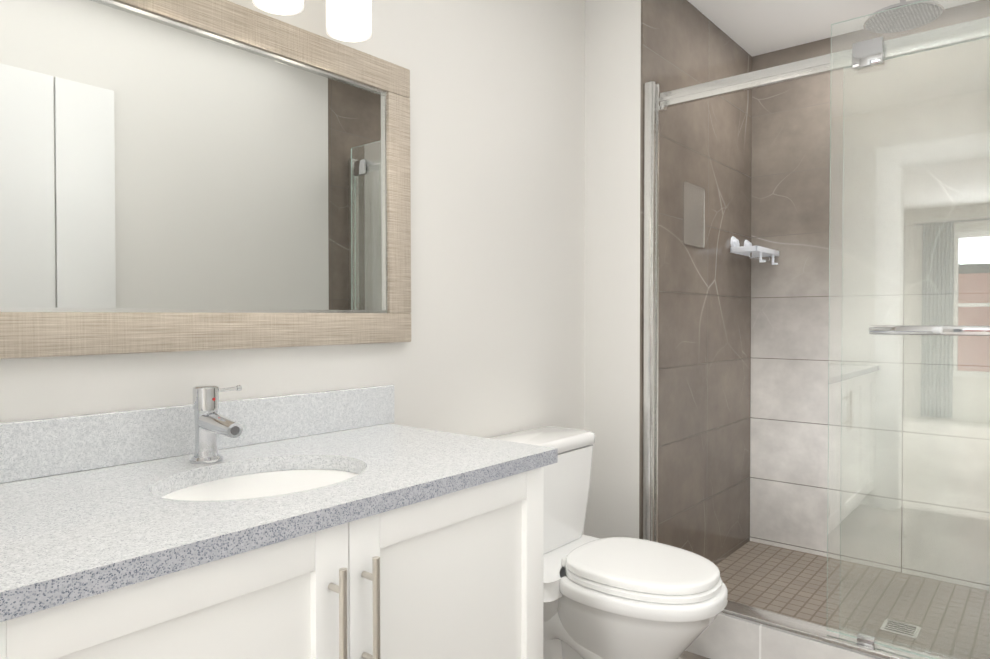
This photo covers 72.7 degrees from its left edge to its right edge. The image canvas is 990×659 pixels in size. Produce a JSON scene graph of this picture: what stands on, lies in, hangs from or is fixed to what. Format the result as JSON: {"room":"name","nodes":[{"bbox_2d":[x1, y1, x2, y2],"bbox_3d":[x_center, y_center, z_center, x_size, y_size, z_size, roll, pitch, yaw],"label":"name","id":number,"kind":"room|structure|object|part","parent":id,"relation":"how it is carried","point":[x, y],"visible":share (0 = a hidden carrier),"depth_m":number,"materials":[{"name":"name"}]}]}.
{"room":"bathroom","nodes":[
{"label":"bathroom","id":0,"kind":"room"},
{"bbox_2d":[0,385,393,480],"bbox_3d":[-0.712,0.205,1.275,0.020,0.099,1.366,1,1,40],"label":"backsplash","id":1,"kind":"structure","parent":0,"relation":"attached to","point":[45,447],"depth_m":1.31,"materials":[{"name":"grey stone"}]},
{"bbox_2d":[0,0,584,534],"bbox_3d":[-0.481,-0.089,1.645,0.100,2.400,2.445,1,1,40],"label":"wall","id":2,"kind":"structure","parent":0,"point":[494,348],"depth_m":2.04,"materials":[{"name":"white paint"}]},
{"bbox_2d":[0,0,410,358],"bbox_3d":[-0.656,-0.325,1.334,0.023,0.738,1.309,1,1,40],"label":"mirror","id":3,"kind":"object","parent":2,"relation":"attached to","point":[187,175],"visible":0.94,"depth_m":1.38,"materials":[{"name":"brown wood"}]},
{"bbox_2d":[252,0,303,14],"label":"sconce","id":4,"kind":"object","parent":2,"relation":"attached to","point":[278,7],"depth_m":1.44,"materials":[{"name":"white glass"}]},
{"bbox_2d":[326,0,371,41],"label":"sconce","id":5,"kind":"object","parent":2,"relation":"attached to","point":[348,20],"depth_m":1.51,"materials":[{"name":"white glass"}]},
{"bbox_2d":[584,0,751,564],"bbox_3d":[0.804,-0.109,3.002,0.340,2.400,1.285,1,1,40],"label":"wall","id":6,"kind":"structure","parent":0,"point":[704,401],"depth_m":2.58,"materials":[{"name":"beige tile"}]},
{"bbox_2d":[685,183,703,245],"bbox_3d":[0.808,-0.462,2.732,0.003,0.238,0.198,1,1,40],"label":"mirror panel","id":7,"kind":"object","parent":6,"relation":"attached to","point":[694,215],"visible":1,"depth_m":2.73,"materials":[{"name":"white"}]},
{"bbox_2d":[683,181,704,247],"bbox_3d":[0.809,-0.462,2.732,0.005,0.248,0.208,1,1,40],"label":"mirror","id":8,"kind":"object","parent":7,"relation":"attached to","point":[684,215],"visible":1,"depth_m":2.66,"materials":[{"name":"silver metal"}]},
{"bbox_2d":[730,236,778,264],"bbox_3d":[1.187,-0.362,3.078,0.145,0.126,0.308,1,1,40],"label":"shower shelf","id":9,"kind":"object","parent":6,"relation":"attached to","point":[750,250],"visible":1,"depth_m":3.04,"materials":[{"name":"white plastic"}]},
{"bbox_2d":[678,651,709,658],"bbox_3d":[0.134,1.143,1.151,1.700,0.050,2.445,1,1,40],"label":"floor","id":10,"kind":"structure","parent":0,"point":[686,655],"depth_m":2.27,"materials":[{"name":"tile"}]},
{"bbox_2d":[0,457,557,658],"bbox_3d":[-0.510,0.704,1.090,0.576,0.829,1.318,1,1,40],"label":"bathroom vanity","id":11,"kind":"object","parent":10,"relation":"on","point":[352,523],"depth_m":1.03,"materials":[{"name":"painted wood"},{"name":"quartz"},{"name":"brushed nickel"}]},
{"bbox_2d":[0,421,557,608],"bbox_3d":[-0.512,0.274,1.096,0.558,0.031,1.346,1,1,40],"label":"countertop","id":12,"kind":"structure","parent":11,"relation":"on","point":[61,532],"depth_m":1.02,"materials":[{"name":"grey stone"}]},
{"bbox_2d":[180,385,247,464],"bbox_3d":[-0.519,0.182,1.291,0.139,0.145,0.092,1,1,40],"label":"faucet","id":13,"kind":"object","parent":12,"relation":"on","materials":[{"name":"silver metal"}]},
{"bbox_2d":[152,457,371,508],"bbox_3d":[-0.406,0.352,1.195,0.324,0.151,0.404,1,1,40],"label":"sink","id":14,"kind":"object","parent":12,"relation":"in","point":[211,489],"depth_m":1.27,"materials":[{"name":"white ceramic"}]},
{"bbox_2d":[490,426,727,658],"bbox_3d":[0.305,0.723,1.949,0.711,0.766,0.484,1,1,40],"label":"toilet","id":15,"kind":"object","parent":10,"relation":"on","point":[619,598],"visible":0.67,"depth_m":1.83,"materials":[{"name":"white ceramic"}]},
{"bbox_3d":[0.410,0.663,1.874,0.422,0.045,0.354,1,1,40],"label":"seat lid","id":16,"kind":"part","parent":15,"relation":"part of","materials":[{"name":"white plastic"}]},
{"bbox_2d":[685,613,880,658],"bbox_3d":[1.045,1.026,2.057,1.260,0.158,0.115,1,1,40],"label":"curb","id":17,"kind":"object","parent":10,"relation":"on","point":[722,636],"visible":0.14,"depth_m":2.16,"materials":[{"name":"tile"}]},
{"bbox_2d":[642,0,989,658],"bbox_3d":[1.034,0.013,2.029,1.258,1.866,0.102,1,1,40],"label":"enclosure","id":18,"kind":"object","parent":17,"relation":"on","point":[869,52],"visible":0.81,"depth_m":1.94,"materials":[{"name":"clear glass"}]},
{"bbox_3d":[1.254,0.002,1.847,0.621,1.839,0.008,1,1,40],"label":"door glass","id":19,"kind":"part","parent":18,"relation":"part of","materials":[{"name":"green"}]},
{"bbox_3d":[1.283,0.072,1.857,0.594,1.717,0.008,1,1,40],"label":"fixed glass","id":20,"kind":"part","parent":18,"relation":"part of","materials":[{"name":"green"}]},
{"bbox_2d":[687,0,977,56],"bbox_3d":[0.545,-1.314,1.610,1.700,0.050,3.730,1,1,40],"label":"ceiling","id":21,"kind":"structure","parent":0,"point":[752,28],"depth_m":2.83,"materials":[{"name":"white paint"}]},
{"bbox_2d":[863,0,943,33],"bbox_3d":[1.505,-1.223,2.484,0.256,0.156,0.256,1,1,40],"label":"shower head","id":22,"kind":"object","parent":21,"relation":"attached to","point":[906,14],"visible":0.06,"depth_m":2.47},
{"bbox_2d":[716,541,989,658],"bbox_3d":[1.401,1.069,2.486,1.260,0.060,1.000,1,1,40],"label":"floor","id":23,"kind":"structure","parent":0,"point":[782,581],"depth_m":2.64,"materials":[{"name":"tile"}]},
{"bbox_2d":[879,619,920,639],"bbox_3d":[1.408,1.038,2.337,0.110,0.004,0.110,1,1,40],"label":"floor drain","id":24,"kind":"object","parent":23,"relation":"on","point":[902,634],"depth_m":2.33,"materials":[{"name":"silver metal"}]},
{"bbox_3d":[1.408,1.036,2.337,0.084,0.001,0.080,1,1,40],"label":"shower floor drain slots","id":25,"kind":"part","parent":24,"relation":"part of","materials":[{"name":"silver metal"}]},
{"bbox_2d":[749,0,989,590],"bbox_3d":[1.811,-0.107,2.889,1.368,2.400,0.170,1,1,40],"label":"wall","id":26,"kind":"structure","parent":0,"point":[791,215],"depth_m":3.01,"materials":[{"name":"beige tile"}]}
]}

